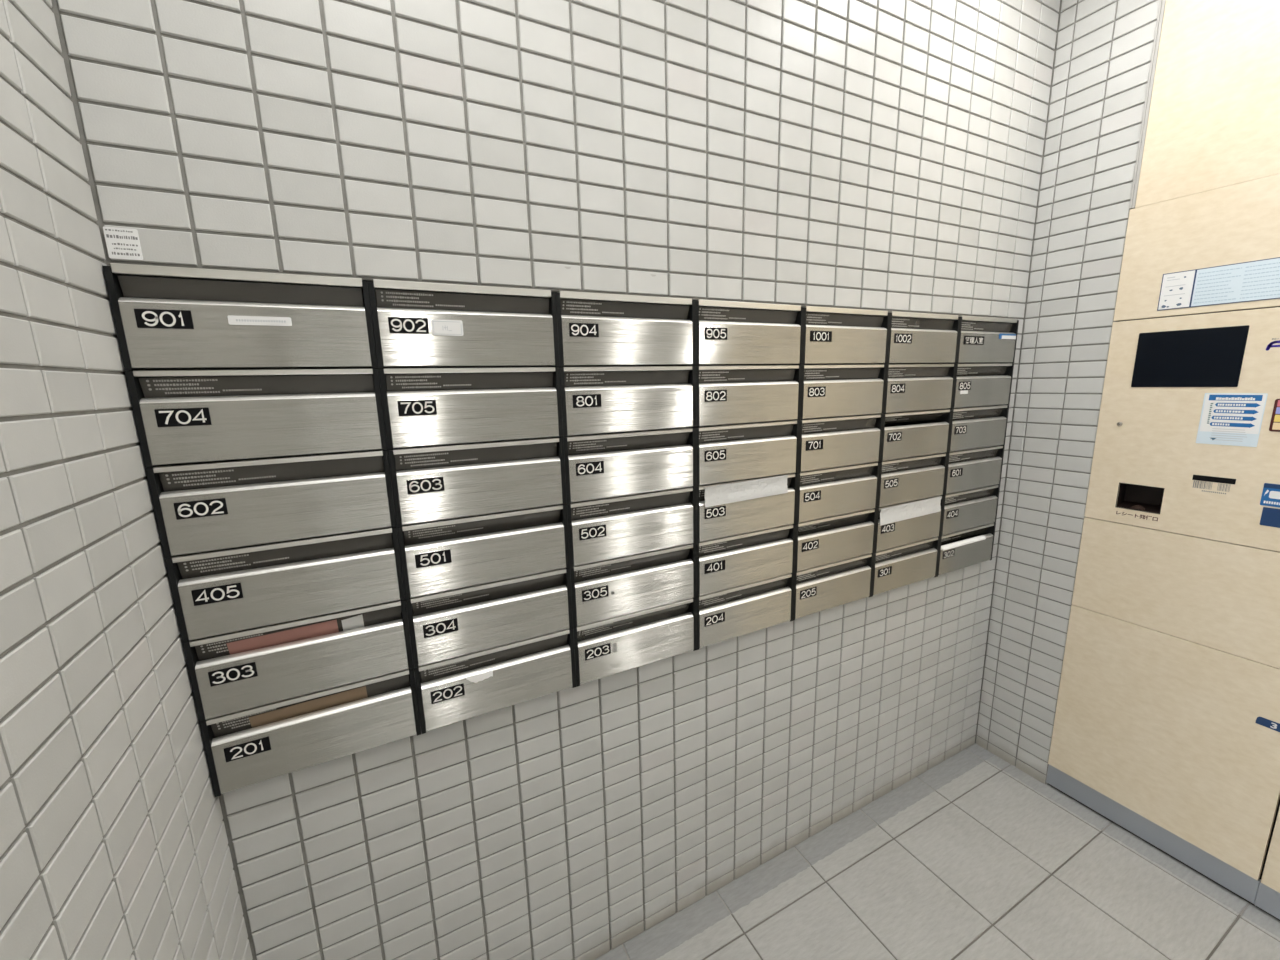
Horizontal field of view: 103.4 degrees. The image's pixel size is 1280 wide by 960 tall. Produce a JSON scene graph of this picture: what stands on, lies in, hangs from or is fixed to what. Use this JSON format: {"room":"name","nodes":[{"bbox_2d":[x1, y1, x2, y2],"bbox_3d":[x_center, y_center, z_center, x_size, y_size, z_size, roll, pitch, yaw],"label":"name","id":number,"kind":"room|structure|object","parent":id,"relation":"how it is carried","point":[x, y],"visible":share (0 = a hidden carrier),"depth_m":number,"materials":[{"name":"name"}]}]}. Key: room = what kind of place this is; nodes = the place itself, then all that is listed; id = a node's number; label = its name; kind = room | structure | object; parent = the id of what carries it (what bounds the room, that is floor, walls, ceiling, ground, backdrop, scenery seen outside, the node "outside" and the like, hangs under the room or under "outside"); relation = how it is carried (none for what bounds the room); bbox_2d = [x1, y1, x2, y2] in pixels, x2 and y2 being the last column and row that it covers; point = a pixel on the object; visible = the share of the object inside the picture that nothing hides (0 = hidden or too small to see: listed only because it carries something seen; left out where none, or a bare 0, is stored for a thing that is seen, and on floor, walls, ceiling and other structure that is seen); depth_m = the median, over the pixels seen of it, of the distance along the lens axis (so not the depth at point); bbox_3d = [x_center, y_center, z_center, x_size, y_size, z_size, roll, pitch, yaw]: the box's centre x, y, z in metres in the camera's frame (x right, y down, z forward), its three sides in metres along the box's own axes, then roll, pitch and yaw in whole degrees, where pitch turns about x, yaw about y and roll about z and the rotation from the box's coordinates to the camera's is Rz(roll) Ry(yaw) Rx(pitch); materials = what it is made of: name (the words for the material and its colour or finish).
{"room":"apartment mail room","nodes":[
{"label":"apartment mail room","id":0,"kind":"room"},
{"bbox_2d":[0,0,252,959],"bbox_3d":[-0.428,0.109,0.011,0.150,2.730,1.625,-7,12,-26],"label":"wall","id":1,"kind":"structure","parent":0,"point":[114,841],"depth_m":0.57,"materials":[{"name":"grey tile"}]},
{"bbox_2d":[51,0,1059,959],"bbox_3d":[0.121,-0.157,1.323,2.650,2.730,0.262,-7,12,-26],"label":"wall","id":2,"kind":"structure","parent":0,"point":[883,155],"depth_m":1.09,"materials":[{"name":"grey tile"}]},
{"bbox_2d":[103,226,142,259],"bbox_3d":[-0.719,-0.329,0.703,0.036,0.041,0.001,-7,12,-26],"label":"sticker","id":3,"kind":"object","parent":2,"relation":"attached to","point":[122,243],"visible":1,"depth_m":0.70,"materials":[{"name":"white paper"}]},
{"bbox_2d":[105,229,139,255],"bbox_3d":[-0.719,-0.330,0.703,0.032,0.033,0.001,-7,12,-26],"label":"print","id":4,"kind":"object","parent":3,"relation":"attached to","point":[119,242],"depth_m":0.70,"materials":[{"name":"grey paper"}]},
{"bbox_2d":[102,263,377,370],"bbox_3d":[-0.645,-0.262,0.886,0.316,0.142,0.282,-7,12,-26],"label":"mailbox","id":5,"kind":"object","parent":2,"relation":"attached to","point":[165,317],"visible":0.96,"depth_m":0.76,"materials":[{"name":"silver metal"}]},
{"bbox_2d":[236,319,285,322],"bbox_3d":[-0.574,-0.241,0.766,0.061,0.003,0.001,-7,12,-26],"label":"print","id":6,"kind":"object","parent":5,"relation":"attached to","point":[237,320],"depth_m":0.77,"materials":[{"name":"grey paper"}]},
{"bbox_2d":[182,600,413,722],"bbox_3d":[-0.632,0.283,0.991,0.316,0.138,0.282,-7,12,-26],"label":"mailbox","id":7,"kind":"object","parent":2,"relation":"attached to","point":[222,683],"visible":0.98,"depth_m":0.86,"materials":[{"name":"silver metal"}]},
{"bbox_2d":[226,620,338,654],"bbox_3d":[-0.605,0.311,0.873,0.155,0.120,0.019,-7,12,-26],"label":"leaflet","id":8,"kind":"object","parent":7,"relation":"in","point":[329,627],"visible":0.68,"depth_m":0.86,"materials":[{"name":"brown paper"}]},
{"bbox_2d":[164,526,404,643],"bbox_3d":[-0.636,0.147,0.965,0.316,0.138,0.282,-7,12,-26],"label":"mailbox","id":9,"kind":"object","parent":7,"relation":"on","point":[221,591],"visible":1,"depth_m":0.84,"materials":[{"name":"silver metal"}]},
{"bbox_2d":[145,449,396,558],"bbox_3d":[-0.639,0.011,0.939,0.316,0.138,0.282,-7,12,-26],"label":"mailbox","id":10,"kind":"object","parent":9,"relation":"on","point":[212,505],"visible":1,"depth_m":0.81,"materials":[{"name":"silver metal"}]},
{"bbox_2d":[125,369,387,467],"bbox_3d":[-0.642,-0.124,0.912,0.316,0.138,0.282,-7,12,-26],"label":"mailbox","id":11,"kind":"object","parent":10,"relation":"on","point":[181,416],"visible":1,"depth_m":0.78,"materials":[{"name":"silver metal"}]},
{"bbox_2d":[341,615,363,630],"bbox_3d":[-0.515,0.300,0.918,0.033,0.120,0.019,-7,12,-26],"label":"envelope","id":12,"kind":"object","parent":7,"relation":"in","point":[355,622],"visible":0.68,"depth_m":0.91,"materials":[{"name":"grey paper"}]},
{"bbox_2d":[199,666,420,796],"bbox_3d":[-0.629,0.419,1.017,0.316,0.138,0.282,-7,12,-26],"label":"mailbox","id":13,"kind":"object","parent":2,"relation":"attached to","point":[238,754],"visible":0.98,"depth_m":0.89,"materials":[{"name":"silver metal"}]},
{"bbox_2d":[249,686,367,727],"bbox_3d":[-0.584,0.445,0.908,0.175,0.120,0.019,-7,12,-26],"label":"envelope","id":14,"kind":"object","parent":13,"relation":"in","point":[359,693],"visible":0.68,"depth_m":0.89,"materials":[{"name":"brown paper"}]},
{"bbox_2d":[368,279,558,368],"bbox_3d":[-0.364,-0.296,1.027,0.316,0.142,0.282,-7,12,-26],"label":"mailbox","id":15,"kind":"object","parent":2,"relation":"attached to","point":[416,324],"visible":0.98,"depth_m":0.90,"materials":[{"name":"silver metal"}]},
{"bbox_2d":[404,568,572,668],"bbox_3d":[-0.350,0.249,1.132,0.316,0.138,0.282,-7,12,-26],"label":"mailbox","id":16,"kind":"object","parent":2,"relation":"attached to","point":[444,625],"visible":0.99,"depth_m":1.01,"materials":[{"name":"silver metal"}]},
{"bbox_2d":[395,504,569,599],"bbox_3d":[-0.354,0.114,1.106,0.316,0.138,0.282,-7,12,-26],"label":"mailbox","id":17,"kind":"object","parent":16,"relation":"on","point":[436,556],"visible":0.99,"depth_m":0.98,"materials":[{"name":"silver metal"}]},
{"bbox_2d":[387,437,566,526],"bbox_3d":[-0.357,-0.022,1.079,0.316,0.138,0.282,-7,12,-26],"label":"mailbox","id":18,"kind":"object","parent":17,"relation":"on","point":[435,482],"visible":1,"depth_m":0.95,"materials":[{"name":"silver metal"}]},
{"bbox_2d":[378,367,562,449],"bbox_3d":[-0.360,-0.158,1.053,0.316,0.138,0.282,-7,12,-26],"label":"mailbox","id":19,"kind":"object","parent":18,"relation":"on","point":[421,406],"visible":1,"depth_m":0.93,"materials":[{"name":"silver metal"}]},
{"bbox_2d":[411,629,575,733],"bbox_3d":[-0.347,0.386,1.158,0.316,0.138,0.282,-7,12,-26],"label":"mailbox","id":20,"kind":"object","parent":2,"relation":"attached to","point":[456,689],"visible":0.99,"depth_m":1.03,"materials":[{"name":"silver metal"}]},
{"bbox_2d":[573,598,696,686],"bbox_3d":[-0.065,0.351,1.299,0.316,0.138,0.282,-7,12,-26],"label":"mailbox","id":21,"kind":"object","parent":2,"relation":"attached to","point":[604,648],"visible":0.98,"depth_m":1.17,"materials":[{"name":"silver metal"}]},
{"bbox_2d":[570,544,695,628],"bbox_3d":[-0.069,0.216,1.273,0.316,0.138,0.282,-7,12,-26],"label":"mailbox","id":22,"kind":"object","parent":21,"relation":"on","point":[611,588],"visible":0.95,"depth_m":1.15,"materials":[{"name":"silver metal"}]},
{"bbox_2d":[567,487,695,567],"bbox_3d":[-0.072,0.080,1.247,0.316,0.138,0.282,-7,12,-26],"label":"mailbox","id":23,"kind":"object","parent":22,"relation":"on","point":[602,529],"visible":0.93,"depth_m":1.12,"materials":[{"name":"silver metal"}]},
{"bbox_2d":[562,427,695,503],"bbox_3d":[-0.075,-0.056,1.220,0.316,0.138,0.282,-7,12,-26],"label":"mailbox","id":24,"kind":"object","parent":23,"relation":"on","point":[603,465],"visible":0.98,"depth_m":1.09,"materials":[{"name":"silver metal"}]},
{"bbox_2d":[560,366,695,436],"bbox_3d":[-0.078,-0.192,1.194,0.316,0.138,0.282,-7,12,-26],"label":"mailbox","id":25,"kind":"object","parent":24,"relation":"on","point":[594,400],"visible":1,"depth_m":1.07,"materials":[{"name":"silver metal"}]},
{"bbox_2d":[556,291,695,366],"bbox_3d":[-0.082,-0.330,1.167,0.316,0.142,0.282,-7,12,-26],"label":"mailbox","id":26,"kind":"object","parent":25,"relation":"on","point":[595,329],"visible":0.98,"depth_m":1.04,"materials":[{"name":"silver metal"}]},
{"bbox_2d":[696,573,793,649],"bbox_3d":[0.217,0.318,1.440,0.316,0.138,0.282,-7,12,-26],"label":"mailbox","id":27,"kind":"object","parent":2,"relation":"attached to","point":[723,615],"visible":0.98,"depth_m":1.31,"materials":[{"name":"silver metal"}]},
{"bbox_2d":[696,524,795,597],"bbox_3d":[0.213,0.182,1.414,0.316,0.138,0.282,-7,12,-26],"label":"mailbox","id":28,"kind":"object","parent":27,"relation":"on","point":[724,563],"visible":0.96,"depth_m":1.29,"materials":[{"name":"silver metal"}]},
{"bbox_2d":[696,473,797,543],"bbox_3d":[0.211,0.045,1.386,0.316,0.139,0.284,-7,12,-26],"label":"mailbox","id":29,"kind":"object","parent":28,"relation":"on","point":[730,508],"visible":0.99,"depth_m":1.26,"materials":[{"name":"silver metal"}]},
{"bbox_2d":[696,420,799,486],"bbox_3d":[0.207,-0.090,1.361,0.316,0.138,0.282,-7,12,-26],"label":"mailbox","id":30,"kind":"object","parent":29,"relation":"on","point":[728,452],"visible":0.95,"depth_m":1.24,"materials":[{"name":"silver metal"}]},
{"bbox_2d":[696,365,801,427],"bbox_3d":[0.204,-0.226,1.335,0.316,0.138,0.282,-7,12,-26],"label":"mailbox","id":31,"kind":"object","parent":30,"relation":"on","point":[725,395],"visible":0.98,"depth_m":1.21,"materials":[{"name":"silver metal"}]},
{"bbox_2d":[696,299,803,365],"bbox_3d":[0.200,-0.364,1.308,0.316,0.142,0.282,-7,12,-26],"label":"mailbox","id":32,"kind":"object","parent":31,"relation":"on","point":[728,333],"visible":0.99,"depth_m":1.18,"materials":[{"name":"silver metal"}]},
{"bbox_2d":[793,553,873,620],"bbox_3d":[0.499,0.284,1.581,0.316,0.138,0.282,-7,12,-26],"label":"mailbox","id":33,"kind":"object","parent":2,"relation":"attached to","point":[824,587],"visible":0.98,"depth_m":1.46,"materials":[{"name":"silver metal"}]},
{"bbox_2d":[794,509,876,573],"bbox_3d":[0.495,0.148,1.554,0.316,0.138,0.282,-7,12,-26],"label":"mailbox","id":34,"kind":"object","parent":33,"relation":"on","point":[823,541],"visible":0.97,"depth_m":1.43,"materials":[{"name":"silver metal"}]},
{"bbox_2d":[796,462,879,523],"bbox_3d":[0.492,0.012,1.528,0.316,0.138,0.282,-7,12,-26],"label":"mailbox","id":35,"kind":"object","parent":34,"relation":"on","point":[828,492],"visible":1,"depth_m":1.41,"materials":[{"name":"silver metal"}]},
{"bbox_2d":[798,414,882,472],"bbox_3d":[0.489,-0.124,1.502,0.316,0.138,0.282,-7,12,-26],"label":"mailbox","id":36,"kind":"object","parent":35,"relation":"on","point":[826,442],"visible":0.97,"depth_m":1.38,"materials":[{"name":"silver metal"}]},
{"bbox_2d":[800,364,886,419],"bbox_3d":[0.486,-0.260,1.476,0.316,0.138,0.282,-7,12,-26],"label":"mailbox","id":37,"kind":"object","parent":36,"relation":"on","point":[826,390],"visible":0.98,"depth_m":1.35,"materials":[{"name":"silver metal"}]},
{"bbox_2d":[802,306,889,364],"bbox_3d":[0.482,-0.398,1.449,0.316,0.142,0.282,-7,12,-26],"label":"mailbox","id":38,"kind":"object","parent":37,"relation":"on","point":[831,336],"visible":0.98,"depth_m":1.33,"materials":[{"name":"silver metal"}]},
{"bbox_2d":[871,537,939,596],"bbox_3d":[0.781,0.250,1.722,0.316,0.138,0.282,-7,12,-26],"label":"mailbox","id":39,"kind":"object","parent":2,"relation":"attached to","point":[896,567],"visible":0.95,"depth_m":1.60,"materials":[{"name":"silver metal"}]},
{"bbox_2d":[874,496,943,552],"bbox_3d":[0.778,0.113,1.694,0.316,0.140,0.284,-7,12,-26],"label":"mailbox","id":40,"kind":"object","parent":39,"relation":"on","point":[900,524],"visible":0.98,"depth_m":1.57,"materials":[{"name":"silver metal"}]},
{"bbox_2d":[877,453,947,508],"bbox_3d":[0.774,-0.022,1.669,0.316,0.138,0.282,-7,12,-26],"label":"mailbox","id":41,"kind":"object","parent":40,"relation":"on","point":[902,480],"visible":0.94,"depth_m":1.55,"materials":[{"name":"silver metal"}]},
{"bbox_2d":[880,409,951,461],"bbox_3d":[0.771,-0.158,1.643,0.316,0.138,0.282,-7,12,-26],"label":"mailbox","id":42,"kind":"object","parent":41,"relation":"on","point":[924,432],"visible":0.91,"depth_m":1.53,"materials":[{"name":"silver metal"}]},
{"bbox_2d":[883,364,955,413],"bbox_3d":[0.768,-0.294,1.617,0.316,0.138,0.282,-7,12,-26],"label":"mailbox","id":43,"kind":"object","parent":42,"relation":"on","point":[908,387],"visible":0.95,"depth_m":1.50,"materials":[{"name":"silver metal"}]},
{"bbox_2d":[887,311,960,363],"bbox_3d":[0.764,-0.432,1.590,0.316,0.142,0.282,-7,12,-26],"label":"mailbox","id":44,"kind":"object","parent":43,"relation":"on","point":[914,338],"visible":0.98,"depth_m":1.47,"materials":[{"name":"silver metal"}]},
{"bbox_2d":[937,523,995,576],"bbox_3d":[1.063,0.216,1.862,0.316,0.138,0.282,-7,12,-26],"label":"mailbox","id":45,"kind":"object","parent":2,"relation":"attached to","point":[968,547],"visible":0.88,"depth_m":1.75,"materials":[{"name":"silver metal"}]},
{"bbox_2d":[940,485,999,536],"bbox_3d":[1.059,0.080,1.836,0.316,0.138,0.282,-7,12,-26],"label":"mailbox","id":46,"kind":"object","parent":45,"relation":"on","point":[963,510],"visible":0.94,"depth_m":1.71,"materials":[{"name":"silver metal"}]},
{"bbox_2d":[944,445,1004,495],"bbox_3d":[1.056,-0.056,1.810,0.316,0.138,0.282,-7,12,-26],"label":"mailbox","id":47,"kind":"object","parent":46,"relation":"on","point":[969,469],"visible":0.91,"depth_m":1.69,"materials":[{"name":"silver metal"}]},
{"bbox_2d":[948,405,1008,452],"bbox_3d":[1.053,-0.192,1.784,0.316,0.138,0.282,-7,12,-26],"label":"mailbox","id":48,"kind":"object","parent":47,"relation":"on","point":[980,426],"visible":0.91,"depth_m":1.66,"materials":[{"name":"silver metal"}]},
{"bbox_2d":[952,363,1013,408],"bbox_3d":[1.050,-0.328,1.757,0.316,0.138,0.282,-7,12,-26],"label":"mailbox","id":49,"kind":"object","parent":48,"relation":"on","point":[975,385],"visible":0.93,"depth_m":1.64,"materials":[{"name":"silver metal"}]},
{"bbox_2d":[956,316,1018,363],"bbox_3d":[1.046,-0.466,1.731,0.316,0.142,0.282,-7,12,-26],"label":"mailbox","id":50,"kind":"object","parent":49,"relation":"on","point":[982,340],"visible":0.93,"depth_m":1.61,"materials":[{"name":"silver metal"}]},
{"bbox_2d":[595,743,1279,959],"bbox_3d":[0.370,1.455,0.109,3.570,0.006,2.700,-7,12,-26],"label":"floor","id":51,"kind":"structure","parent":0,"point":[973,856],"depth_m":1.44,"materials":[{"name":"grey tile"}]},
{"bbox_2d":[1046,0,1279,905],"bbox_3d":[1.715,-0.089,1.458,0.405,2.450,0.494,-7,12,-26],"label":"locker","id":52,"kind":"object","parent":51,"relation":"on","point":[1166,727],"visible":1,"depth_m":1.40,"materials":[{"name":"beige metal"}]},
{"bbox_2d":[1157,257,1279,310],"bbox_3d":[1.540,-0.498,1.264,0.002,0.098,0.352,-7,12,-26],"label":"sign","id":53,"kind":"object","parent":52,"relation":"attached to","point":[1257,280],"visible":1,"depth_m":1.31,"materials":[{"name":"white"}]},
{"bbox_2d":[1194,262,1279,302],"bbox_3d":[1.553,-0.492,1.237,0.001,0.077,0.270,-7,12,-26],"label":"print","id":54,"kind":"object","parent":53,"relation":"attached to","point":[1245,281],"depth_m":1.29,"materials":[{"name":"white paper"}]},
{"bbox_2d":[1196,393,1267,446],"bbox_3d":[1.549,-0.159,1.327,0.002,0.136,0.110,-7,12,-26],"label":"instruction sheet","id":55,"kind":"object","parent":52,"relation":"attached to","point":[1234,419],"visible":1,"depth_m":1.32,"materials":[{"name":"white paper"}]},
{"bbox_2d":[1254,807,1279,920],"bbox_3d":[2.057,0.029,0.806,0.401,2.450,0.997,-7,12,-26],"label":"locker","id":56,"kind":"object","parent":51,"relation":"on","point":[1267,899],"visible":1,"depth_m":1.35,"materials":[{"name":"beige metal"}]},
{"bbox_2d":[975,0,1159,784],"bbox_3d":[1.423,-0.260,1.696,0.120,2.730,0.249,-7,12,-26],"label":"wall","id":57,"kind":"structure","parent":0,"point":[1103,52],"depth_m":1.64,"materials":[{"name":"white tile"},{"name":"grey grout"}]},
{"bbox_2d":[1129,0,1165,208],"bbox_3d":[1.408,-1.044,1.402,0.008,0.538,0.012,-7,12,-26],"label":"trim","id":58,"kind":"structure","parent":57,"relation":"attached to","point":[1161,8],"depth_m":1.40,"materials":[{"name":"grey metal"}]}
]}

